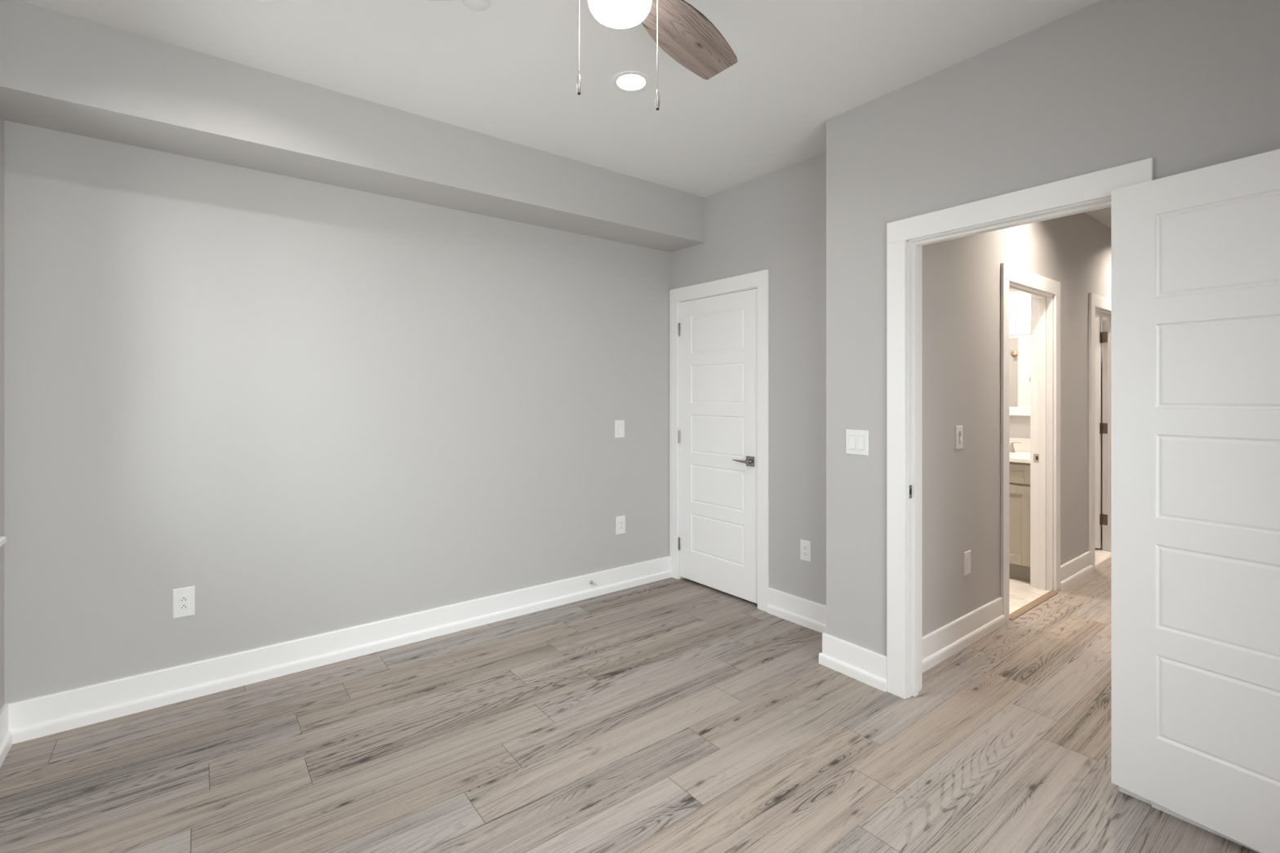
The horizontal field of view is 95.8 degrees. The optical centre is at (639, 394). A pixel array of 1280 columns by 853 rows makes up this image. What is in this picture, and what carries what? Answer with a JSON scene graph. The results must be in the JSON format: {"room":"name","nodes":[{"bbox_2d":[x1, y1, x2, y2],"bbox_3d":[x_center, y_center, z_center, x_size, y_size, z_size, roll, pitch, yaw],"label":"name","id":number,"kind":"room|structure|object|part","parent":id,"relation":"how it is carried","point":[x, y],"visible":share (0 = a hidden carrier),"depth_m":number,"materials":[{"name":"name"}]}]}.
{"room":"empty bedroom","nodes":[
{"label":"empty bedroom","id":0,"kind":"room"},
{"bbox_2d":[0,114,4,710],"bbox_3d":[-1.296,-0.010,0.618,0.120,2.780,4.040,0,0,-38],"label":"wall","id":1,"kind":"structure","parent":0,"point":[2,120],"depth_m":2.23,"materials":[{"name":"grey paint"}]},
{"bbox_2d":[0,536,6,546],"bbox_3d":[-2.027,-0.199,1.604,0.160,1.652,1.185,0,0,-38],"label":"window sill","id":2,"kind":"structure","parent":1,"relation":"in","point":[2,539],"depth_m":2.09,"materials":[{"name":"white paint"}]},
{"bbox_2d":[0,704,12,767],"bbox_3d":[-1.270,1.283,0.705,0.026,0.154,3.906,0,0,-38],"label":"baseboard","id":3,"kind":"structure","parent":1,"relation":"attached to","point":[6,735],"depth_m":2.19,"materials":[{"name":"white paint"}]},
{"bbox_2d":[4,120,671,703],"bbox_3d":[0.273,-0.010,4.450,7.280,2.780,0.120,0,0,-38],"label":"wall","id":4,"kind":"structure","parent":0,"point":[308,407],"depth_m":2.82,"materials":[{"name":"grey paint"}]},
{"bbox_2d":[172,586,195,619],"bbox_3d":[-2.042,0.929,2.588,0.079,0.132,0.008,0,0,-38],"label":"wall outlet","id":5,"kind":"object","parent":4,"relation":"attached to","point":[183,598],"visible":1,"depth_m":2.58,"materials":[{"name":"white plastic"}]},
{"bbox_2d":[178,594,188,611],"bbox_3d":[-2.041,0.929,2.586,0.035,0.068,0.003,0,0,-38],"label":"receptacle","id":6,"kind":"object","parent":5,"relation":"attached to","point":[183,598],"depth_m":2.59,"materials":[{"name":"white plastic"}]},
{"bbox_2d":[4,555,671,744],"bbox_3d":[-1.123,1.283,3.283,3.405,0.154,0.026,0,0,-38],"label":"baseboard","id":7,"kind":"structure","parent":4,"relation":"attached to","point":[34,717],"depth_m":2.82,"materials":[{"name":"white paint"}]},
{"bbox_2d":[615,420,624,438],"bbox_3d":[-0.139,0.239,4.050,0.079,0.123,0.010,0,0,-38],"label":"light switch","id":8,"kind":"object","parent":4,"relation":"attached to","point":[620,424],"visible":1,"depth_m":4.05,"materials":[{"name":"white plastic"}]},
{"bbox_2d":[616,515,625,534],"bbox_3d":[-0.134,0.913,4.056,0.079,0.127,0.008,0,0,-38],"label":"wall outlet","id":9,"kind":"object","parent":4,"relation":"attached to","point":[620,520],"visible":1,"depth_m":4.05,"materials":[{"name":"white plastic"}]},
{"bbox_2d":[618,520,622,530],"bbox_3d":[-0.132,0.913,4.055,0.035,0.068,0.003,0,0,-38],"label":"receptacle","id":10,"kind":"object","parent":9,"relation":"attached to","point":[620,522],"depth_m":4.05,"materials":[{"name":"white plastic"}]},
{"bbox_2d":[20,0,1111,227],"bbox_3d":[1.921,-1.500,3.169,8.330,0.220,4.160,0,0,-38],"label":"ceiling","id":11,"kind":"structure","parent":0,"point":[508,69],"depth_m":2.38,"materials":[{"name":"white paint"}]},
{"bbox_2d":[0,0,704,252],"bbox_3d":[-1.011,-1.234,3.162,3.435,0.323,0.355,0,0,-38],"label":"soffit","id":12,"kind":"structure","parent":11,"relation":"attached to","point":[60,71],"depth_m":2.58,"materials":[{"name":"grey paint"}]},
{"bbox_2d":[463,0,488,11],"bbox_3d":[-0.580,-1.388,2.046,0.086,0.004,0.086,0,0,-38],"label":"sprinkler cover","id":13,"kind":"object","parent":11,"relation":"attached to","point":[475,5],"visible":1,"depth_m":2.05,"materials":[{"name":"white paint"}]},
{"bbox_2d":[611,71,651,93],"bbox_3d":[-0.039,-1.405,2.567,0.178,0.041,0.178,0,0,-38],"label":"recessed light","id":14,"kind":"object","parent":11,"relation":"in","point":[629,82],"visible":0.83,"depth_m":2.60,"materials":[{"name":"white plastic"}]},
{"bbox_2d":[576,0,737,110],"bbox_3d":[0.033,-1.099,1.616,1.091,0.581,1.077,0,0,-38],"label":"ceiling fan","id":15,"kind":"object","parent":11,"relation":"hanging from","point":[677,27],"visible":1,"depth_m":1.88,"materials":[{"name":"brown wood"}]},
{"bbox_3d":[-0.173,-1.052,1.640,0.004,0.290,0.004,0,0,-38],"label":"pull chain","id":16,"kind":"part","parent":15,"relation":"part of","materials":[{"name":"white metal"}]},
{"bbox_3d":[-0.057,-1.106,1.637,0.181,0.078,0.181,0,0,-38],"label":"light globe","id":17,"kind":"part","parent":15,"relation":"part of","materials":[{"name":"white glass"}]},
{"bbox_3d":[0.050,-1.031,1.640,0.004,0.331,0.004,0,0,-38],"label":"pull chain","id":18,"kind":"part","parent":15,"relation":"part of","materials":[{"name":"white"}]},
{"bbox_3d":[0.162,-1.197,1.940,0.178,0.040,0.478,0,0,36],"label":"blade","id":19,"kind":"part","parent":15,"relation":"part of","materials":[{"name":"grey wood"}]},
{"bbox_2d":[0,546,1257,852],"bbox_3d":[1.942,1.435,3.141,8.330,0.150,4.110,0,0,-38],"label":"floor","id":20,"kind":"structure","parent":0,"point":[669,715],"depth_m":2.20,"materials":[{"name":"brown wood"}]},
{"bbox_2d":[1008,462,1030,582],"bbox_3d":[2.724,0.924,4.721,0.595,0.871,1.040,0,0,-38],"label":"vanity cabinet","id":21,"kind":"object","parent":20,"relation":"on","point":[1019,473],"visible":0.12,"depth_m":4.21,"materials":[{"name":"beige paint"}]},
{"bbox_2d":[1008,451,1030,463],"bbox_3d":[2.716,0.474,4.715,0.620,0.029,1.064,0,0,-38],"label":"countertop","id":22,"kind":"structure","parent":21,"relation":"on","point":[1016,456],"depth_m":4.25,"materials":[{"name":"white stone"}]},
{"bbox_2d":[1008,441,1021,452],"bbox_3d":[2.881,0.372,4.696,0.154,0.176,0.351,0,0,-38],"label":"faucet","id":23,"kind":"object","parent":22,"relation":"on","point":[1011,449],"visible":0.27,"depth_m":4.63,"materials":[{"name":"silver metal"}]},
{"bbox_3d":[2.705,0.574,4.274,0.020,0.139,0.338,0,0,-38],"label":"drawer","id":24,"kind":"part","parent":21,"relation":"part of","materials":[{"name":"beige paint"}]},
{"bbox_3d":[2.705,0.947,4.274,0.020,0.574,0.338,0,0,-38],"label":"door","id":25,"kind":"part","parent":21,"relation":"part of","materials":[{"name":"beige paint"}]},
{"bbox_2d":[1008,590,1058,620],"bbox_3d":[2.545,1.355,3.743,0.790,0.009,0.045,0,0,-38],"label":"threshold","id":26,"kind":"object","parent":20,"relation":"on","point":[1028,606],"visible":0.85,"depth_m":3.72,"materials":[{"name":"brown wood"}]},
{"bbox_2d":[671,152,826,605],"bbox_3d":[0.766,-0.010,3.773,0.115,2.780,1.558,0,0,-39],"label":"wall","id":27,"kind":"structure","parent":0,"point":[775,221],"depth_m":3.49,"materials":[{"name":"grey paint"}]},
{"bbox_2d":[678,288,757,604],"bbox_3d":[0.513,0.328,3.978,0.095,2.021,0.742,0,0,-39],"label":"door","id":28,"kind":"structure","parent":27,"relation":"in","point":[717,433],"depth_m":3.96,"materials":[{"name":"white paint"}]},
{"bbox_3d":[0.659,0.430,3.763,0.051,0.028,0.129,0,0,-39],"label":"lever","id":29,"kind":"part","parent":28,"relation":"part of","materials":[{"name":"silver metal"}]},
{"bbox_2d":[669,269,769,612],"bbox_3d":[0.561,0.287,4.012,0.132,2.146,0.920,0,0,-39],"label":"door frame","id":30,"kind":"structure","parent":27,"relation":"attached to","point":[760,280],"depth_m":3.68,"materials":[{"name":"white paint"}]},
{"bbox_2d":[767,587,826,633],"bbox_3d":[1.002,1.283,3.369,0.027,0.154,0.633,0,0,-39],"label":"baseboard","id":31,"kind":"structure","parent":27,"relation":"attached to","point":[802,611],"depth_m":3.44,"materials":[{"name":"white paint"}]},
{"bbox_2d":[800,538,811,562],"bbox_3d":[0.977,0.920,3.414,0.008,0.122,0.074,0,0,-39],"label":"wall outlet","id":32,"kind":"object","parent":27,"relation":"attached to","point":[805,545],"visible":1,"depth_m":3.41,"materials":[{"name":"white plastic"}]},
{"bbox_2d":[802,544,808,556],"bbox_3d":[0.976,0.920,3.413,0.003,0.068,0.035,0,0,-39],"label":"receptacle","id":33,"kind":"object","parent":32,"relation":"attached to","point":[805,547],"depth_m":3.41,"materials":[{"name":"white plastic"}]},
{"bbox_2d":[922,212,1111,636],"bbox_3d":[3.164,-0.010,4.309,4.970,2.780,0.120,0,0,-38],"label":"wall","id":34,"kind":"structure","parent":0,"point":[962,276],"depth_m":3.28,"materials":[{"name":"grey paint"}]},
{"bbox_2d":[955,425,962,449],"bbox_3d":[1.727,0.229,3.117,0.078,0.126,0.016,0,0,-38],"label":"dimmer switch","id":35,"kind":"object","parent":34,"relation":"attached to","point":[958,429],"visible":1,"depth_m":3.11,"materials":[{"name":"white plastic"}]},
{"bbox_3d":[1.726,0.229,3.119,0.034,0.068,0.001,0,0,-38],"label":"rocker frame","id":36,"kind":"part","parent":35,"relation":"part of","materials":[{"name":"white plastic"}]},
{"bbox_2d":[922,596,1004,672],"bbox_3d":[1.709,1.283,3.096,1.142,0.154,0.026,0,0,-38],"label":"baseboard","id":37,"kind":"structure","parent":34,"relation":"attached to","point":[939,645],"depth_m":3.10,"materials":[{"name":"white paint"}]},
{"bbox_2d":[963,550,970,575],"bbox_3d":[1.803,0.924,3.180,0.080,0.128,0.008,0,0,-38],"label":"wall plate","id":38,"kind":"object","parent":34,"relation":"attached to","point":[966,555],"visible":1,"depth_m":3.17,"materials":[{"name":"white plastic"}]},
{"bbox_2d":[1000,262,1060,622],"bbox_3d":[2.502,0.286,3.799,0.972,2.147,0.156,0,0,-38],"label":"door frame","id":39,"kind":"structure","parent":34,"relation":"attached to","point":[1045,291],"depth_m":4.01,"materials":[{"name":"white paint"}]},
{"bbox_3d":[2.791,0.445,4.071,0.002,0.060,0.034,0,0,-38],"label":"strike plate","id":40,"kind":"part","parent":39,"relation":"part of","materials":[{"name":"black metal"}]},
{"bbox_2d":[1060,551,1093,590],"bbox_3d":[3.203,1.283,4.246,0.682,0.154,0.026,0,0,-38],"label":"baseboard","id":41,"kind":"structure","parent":34,"relation":"attached to","point":[1079,567],"depth_m":4.22,"materials":[{"name":"white paint"}]},
{"bbox_2d":[1088,293,1111,570],"bbox_3d":[3.800,0.286,4.786,0.922,2.147,0.137,0,0,-38],"label":"door frame","id":42,"kind":"structure","parent":34,"relation":"attached to","point":[1099,305],"depth_m":5.01,"materials":[{"name":"white paint"}]},
{"bbox_2d":[1094,316,1107,548],"bbox_3d":[3.820,0.331,5.334,0.046,2.022,0.780,0,0,-38],"label":"door","id":43,"kind":"structure","parent":34,"relation":"in","point":[1100,337],"depth_m":5.06,"materials":[{"name":"white paint"}]},
{"bbox_2d":[1008,292,1030,439],"bbox_3d":[2.802,-0.010,5.213,0.120,2.780,1.755,0,0,-38],"label":"wall","id":44,"kind":"structure","parent":0,"point":[1019,425],"depth_m":4.74,"materials":[{"name":"grey paint"}]},
{"bbox_2d":[1008,331,1030,416],"bbox_3d":[2.976,-0.171,4.851,0.046,0.680,0.824,0,0,-38],"label":"wall mirror","id":45,"kind":"object","parent":44,"relation":"attached to","point":[1019,342],"visible":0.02,"depth_m":4.71,"materials":[{"name":"white mirror"}]},
{"bbox_2d":[1008,292,1030,318],"bbox_3d":[2.922,-0.780,4.810,0.181,0.320,0.720,0,0,-38],"label":"vanity light","id":46,"kind":"object","parent":44,"relation":"attached to","point":[1023,302],"visible":0.09,"depth_m":4.56,"materials":[{"name":"white glass"}]},
{"bbox_3d":[2.958,-0.738,4.724,0.132,0.235,0.132,0,0,-38],"label":"lamp shade","id":47,"kind":"part","parent":46,"relation":"part of","materials":[{"name":"white glass"}]},
{"bbox_3d":[3.067,-0.738,4.581,0.132,0.235,0.132,0,0,-38],"label":"lamp shade","id":48,"kind":"part","parent":46,"relation":"part of","materials":[{"name":"white glass"}]},
{"bbox_2d":[1008,437,1030,452],"bbox_3d":[2.954,0.407,4.898,0.020,0.106,1.064,0,0,-38],"label":"backsplash","id":49,"kind":"structure","parent":44,"relation":"attached to","point":[1024,446],"depth_m":4.69,"materials":[{"name":"white stone"}]},
{"bbox_2d":[826,0,1279,656],"bbox_3d":[2.039,-0.010,2.278,0.950,2.780,2.363,0,0,-38],"label":"wall","id":50,"kind":"structure","parent":0,"point":[1185,86],"depth_m":2.33,"materials":[{"name":"grey paint"}]},
{"bbox_2d":[818,632,886,692],"bbox_3d":[1.025,1.283,2.795,0.026,0.154,0.359,0,0,-38],"label":"baseboard","id":51,"kind":"structure","parent":50,"relation":"attached to","point":[867,666],"depth_m":2.78,"materials":[{"name":"white paint"}]},
{"bbox_2d":[845,429,868,456],"bbox_3d":[1.043,0.229,2.785,0.010,0.120,0.119,0,0,-38],"label":"light switch","id":52,"kind":"object","parent":50,"relation":"attached to","point":[856,441],"visible":1,"depth_m":2.78,"materials":[{"name":"white plastic"}]},
{"bbox_3d":[1.057,0.229,2.767,0.001,0.068,0.034,0,0,-38],"label":"rocker frame","id":53,"kind":"part","parent":52,"relation":"part of","materials":[{"name":"white plastic"}]},
{"bbox_2d":[886,157,1153,804],"bbox_3d":[1.475,0.286,2.330,0.156,2.147,0.927,0,0,-38],"label":"door frame","id":54,"kind":"structure","parent":50,"relation":"attached to","point":[1088,192],"depth_m":2.60,"materials":[{"name":"white paint"}]},
{"bbox_3d":[1.216,0.435,2.600,0.026,0.060,0.002,0,0,-38],"label":"strike plate","id":55,"kind":"part","parent":54,"relation":"part of","materials":[{"name":"silver metal"}]},
{"bbox_2d":[1111,148,1279,852],"bbox_3d":[1.805,0.314,1.671,0.096,2.032,0.746,0,0,-31],"label":"door","id":56,"kind":"structure","parent":50,"relation":"in","point":[1195,254],"depth_m":1.80,"materials":[{"name":"white paint"}]},
{"bbox_2d":[1151,801,1261,852],"bbox_3d":[2.037,1.283,1.480,0.026,0.154,1.102,0,0,-38],"label":"baseboard","id":57,"kind":"structure","parent":50,"relation":"attached to","point":[1154,805],"depth_m":1.83,"materials":[{"name":"white paint"}]},
{"bbox_2d":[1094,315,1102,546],"bbox_3d":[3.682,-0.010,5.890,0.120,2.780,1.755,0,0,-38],"label":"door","id":58,"kind":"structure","parent":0,"point":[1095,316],"depth_m":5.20,"materials":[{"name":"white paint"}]}
]}

